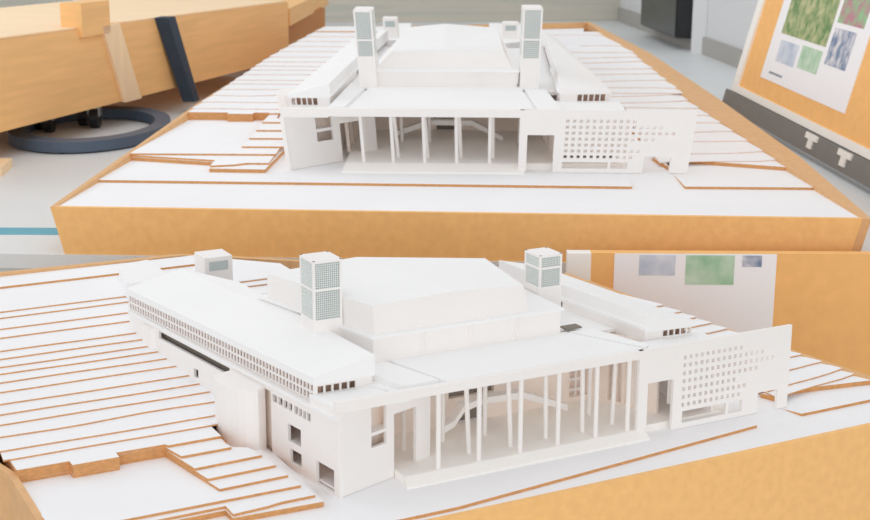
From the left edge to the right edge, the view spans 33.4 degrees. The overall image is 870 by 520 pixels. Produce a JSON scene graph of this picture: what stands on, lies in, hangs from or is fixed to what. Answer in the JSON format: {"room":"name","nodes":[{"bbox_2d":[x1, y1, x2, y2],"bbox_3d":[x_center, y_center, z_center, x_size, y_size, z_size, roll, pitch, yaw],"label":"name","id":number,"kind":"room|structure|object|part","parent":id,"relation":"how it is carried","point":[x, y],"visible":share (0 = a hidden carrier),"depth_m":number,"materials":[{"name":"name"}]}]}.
{"room":"architecture studio","nodes":[
{"label":"architecture studio","id":0,"kind":"room"},
{"bbox_2d":[0,0,619,22],"bbox_3d":[-1.387,-2.669,10.554,5.652,1.863,0.099,-1,14,-7],"label":"wall","id":1,"kind":"structure","parent":0,"point":[336,11],"depth_m":10.90,"materials":[{"name":"white paint"}]},
{"bbox_2d":[0,21,869,272],"bbox_3d":[0.005,-0.988,7.842,8.400,0.040,8.514,0,14,0],"label":"floor","id":2,"kind":"structure","parent":0,"point":[36,181],"depth_m":5.25,"materials":[{"name":"tile"}]},
{"bbox_2d":[0,158,12,176],"bbox_3d":[-1.668,-0.320,5.050,0.360,0.032,0.220,0,14,0],"label":"plank","id":3,"kind":"object","parent":2,"relation":"on","point":[5,163],"visible":1,"depth_m":5.07,"materials":[{"name":"beige wood"}]},
{"bbox_2d":[0,227,58,234],"bbox_3d":[-2.400,-0.089,4.194,3.600,0.001,0.085,0,14,0],"label":"tape","id":4,"kind":"object","parent":2,"relation":"on","point":[3,231],"visible":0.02,"depth_m":4.19,"materials":[{"name":"teal plastic"}]},
{"bbox_2d":[7,106,170,152],"bbox_3d":[-1.387,-0.560,5.845,0.619,0.105,0.936,0,14,0],"label":"dolly","id":5,"kind":"object","parent":2,"relation":"on","point":[20,137],"visible":0.78,"depth_m":5.62,"materials":[{"name":"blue plastic"}]},
{"bbox_2d":[0,0,327,131],"bbox_3d":[-1.437,-1.079,6.937,1.051,0.485,4.404,5,15,17],"label":"wooden table","id":6,"kind":"object","parent":2,"relation":"on","point":[58,59],"visible":0.97,"depth_m":6.11,"materials":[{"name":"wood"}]},
{"bbox_2d":[50,22,869,261],"bbox_3d":[0.086,-0.639,5.839,2.185,0.277,4.165,0,14,1],"label":"model base","id":7,"kind":"object","parent":2,"relation":"on","point":[216,176],"visible":0.65,"depth_m":4.06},
{"bbox_2d":[276,5,697,173],"bbox_3d":[-0.004,-0.814,5.659,1.243,0.475,2.934,-1,14,-7],"label":"model","id":8,"kind":"object","parent":7,"relation":"on","point":[512,103],"visible":1,"depth_m":4.61},
{"bbox_3d":[-0.235,-0.769,4.763,0.055,0.088,0.002,0,14,1],"label":"grille panel","id":9,"kind":"part","parent":8,"relation":"part of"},
{"bbox_3d":[-0.230,-0.697,4.782,0.051,0.050,0.002,0,14,1],"label":"grille panel","id":10,"kind":"part","parent":8,"relation":"part of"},
{"bbox_3d":[-0.232,-0.762,4.846,0.072,0.156,0.163,0,14,1],"label":"tower frame","id":11,"kind":"part","parent":8,"relation":"part of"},
{"bbox_3d":[-0.207,-0.789,4.839,0.008,0.088,0.151,0,14,1],"label":"grille panel","id":12,"kind":"part","parent":8,"relation":"part of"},
{"bbox_3d":[-0.202,-0.716,4.858,0.005,0.050,0.151,0,14,1],"label":"grille panel","id":13,"kind":"part","parent":8,"relation":"part of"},
{"bbox_3d":[0.291,-0.790,4.825,0.004,0.093,0.139,0,14,1],"label":"grille panel","id":14,"kind":"part","parent":8,"relation":"part of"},
{"bbox_3d":[0.320,-0.759,4.832,0.069,0.169,0.150,0,14,1],"label":"tower frame","id":15,"kind":"part","parent":8,"relation":"part of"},
{"bbox_3d":[0.317,-0.693,4.774,0.053,0.058,0.002,0,14,1],"label":"grille panel","id":16,"kind":"part","parent":8,"relation":"part of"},
{"bbox_3d":[0.320,-0.772,4.754,0.055,0.093,0.002,0,14,1],"label":"grille panel","id":17,"kind":"part","parent":8,"relation":"part of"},
{"bbox_2d":[722,0,869,187],"bbox_3d":[1.520,-0.855,5.305,0.283,0.972,2.410,-1,14,-4],"label":"board","id":18,"kind":"object","parent":2,"relation":"on","point":[839,140],"visible":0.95,"depth_m":5.57,"materials":[{"name":"orange wood"}]},
{"bbox_3d":[1.404,-0.437,5.404,0.053,0.085,2.410,-1,14,-4],"label":"rail","id":19,"kind":"part","parent":18,"relation":"part of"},
{"bbox_3d":[1.531,-0.890,5.253,0.213,0.815,2.225,-1,14,-4],"label":"cork panel","id":20,"kind":"part","parent":18,"relation":"part of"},
{"bbox_2d":[760,0,869,113],"bbox_3d":[1.495,-0.938,5.582,0.156,0.597,1.050,-1,14,-4],"label":"poster","id":21,"kind":"object","parent":18,"relation":"attached to","point":[817,49],"visible":1,"depth_m":5.52,"materials":[{"name":"paper"}]},
{"bbox_2d":[620,0,757,49],"bbox_3d":[1.876,-1.827,7.318,0.168,1.863,7.484,-1,14,-7],"label":"wall","id":22,"kind":"structure","parent":0,"point":[729,22],"depth_m":8.35,"materials":[{"name":"white paint"}]},
{"bbox_2d":[0,268,26,271],"bbox_3d":[-0.002,0.416,4.016,8.410,0.787,0.044,1,14,2],"label":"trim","id":23,"kind":"structure","parent":22,"relation":"attached to","point":[1,269],"depth_m":3.95,"materials":[{"name":"beige"}]},
{"bbox_2d":[641,0,692,38],"bbox_3d":[1.536,-1.655,9.422,0.264,0.340,0.920,0,14,0],"label":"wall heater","id":24,"kind":"object","parent":22,"relation":"attached to","point":[673,18],"visible":0.94,"depth_m":9.15,"materials":[{"name":"metal"}]},
{"bbox_3d":[1.453,-1.664,9.435,0.008,0.330,0.895,-1,14,-6],"label":"glass door","id":25,"kind":"part","parent":24,"relation":"part of","materials":[{"name":"black glass"}]},
{"bbox_2d":[618,7,742,67],"bbox_3d":[1.554,-1.494,9.560,0.017,0.105,3.084,-1,14,-6],"label":"baseboard","id":26,"kind":"structure","parent":22,"relation":"attached to","point":[719,51],"depth_m":8.79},
{"bbox_2d":[691,0,707,53],"bbox_3d":[1.640,-1.509,8.900,0.104,0.463,0.285,4,15,15],"label":"wall post","id":27,"kind":"object","parent":22,"relation":"attached to","point":[700,7],"visible":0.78,"depth_m":8.82,"materials":[{"name":"white paint"}]},
{"bbox_3d":[-0.009,1.817,0.201,8.400,0.040,8.490,0,14,0],"label":"floor","id":28,"kind":"structure","parent":0,"visible":0},
{"bbox_2d":[566,250,869,375],"bbox_3d":[1.328,0.413,3.848,1.980,0.888,0.038,0,14,0],"label":"board","id":29,"kind":"object","parent":28,"relation":"on","point":[824,296],"visible":0.26,"depth_m":3.75,"materials":[{"name":"orange wood"}]},
{"bbox_3d":[0.369,0.268,3.812,0.061,0.598,0.038,0,14,0],"label":"frame","id":30,"kind":"part","parent":29,"relation":"part of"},
{"bbox_2d":[613,253,776,331],"bbox_3d":[0.668,0.201,3.779,0.417,0.447,0.005,0,14,0],"label":"poster","id":31,"kind":"object","parent":29,"relation":"attached to","point":[735,292],"visible":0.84,"depth_m":3.74,"materials":[{"name":"paper"}]},
{"bbox_3d":[0.008,0.794,3.071,2.002,0.522,1.467,0,14,0],"label":"display table","id":32,"kind":"object","parent":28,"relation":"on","visible":0},
{"bbox_2d":[0,254,869,519],"bbox_3d":[-0.081,0.293,3.209,1.846,0.379,1.448,-7,16,-27],"label":"model base","id":33,"kind":"object","parent":32,"relation":"on","point":[97,423],"visible":0.51,"depth_m":2.74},
{"bbox_2d":[119,247,791,498],"bbox_3d":[-0.054,0.070,3.177,1.138,0.368,1.210,-7,16,-27],"label":"model","id":34,"kind":"object","parent":33,"relation":"on","point":[356,373],"visible":0.99,"depth_m":2.77},
{"bbox_3d":[-0.240,0.025,2.723,0.002,0.050,0.055,-7,16,-27],"label":"grille panel","id":35,"kind":"part","parent":34,"relation":"part of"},
{"bbox_3d":[-0.240,0.080,2.737,0.002,0.056,0.055,-7,16,-27],"label":"grille panel","id":36,"kind":"part","parent":34,"relation":"part of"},
{"bbox_3d":[-0.216,0.051,2.743,0.059,0.119,0.064,-7,16,-27],"label":"tower frame","id":37,"kind":"part","parent":34,"relation":"part of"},
{"bbox_3d":[-0.201,0.029,2.710,0.050,0.050,0.002,-7,16,-27],"label":"grille panel","id":38,"kind":"part","parent":34,"relation":"part of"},
{"bbox_3d":[-0.202,0.084,2.724,0.050,0.056,0.002,-7,16,-27],"label":"grille panel","id":39,"kind":"part","parent":34,"relation":"part of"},
{"bbox_3d":[0.201,0.000,2.965,0.002,0.021,0.051,-7,16,-27],"label":"grille panel","id":40,"kind":"part","parent":34,"relation":"part of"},
{"bbox_3d":[0.200,0.032,2.973,0.002,0.036,0.051,-7,16,-27],"label":"grille panel","id":41,"kind":"part","parent":34,"relation":"part of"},
{"bbox_3d":[0.222,0.017,2.981,0.053,0.071,0.060,-7,16,-27],"label":"tower frame","id":42,"kind":"part","parent":34,"relation":"part of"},
{"bbox_3d":[0.235,0.036,2.960,0.044,0.036,0.002,-7,16,-27],"label":"grille panel","id":43,"kind":"part","parent":34,"relation":"part of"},
{"bbox_3d":[0.235,0.004,2.952,0.044,0.021,0.002,-7,16,-27],"label":"grille panel","id":44,"kind":"part","parent":34,"relation":"part of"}
]}

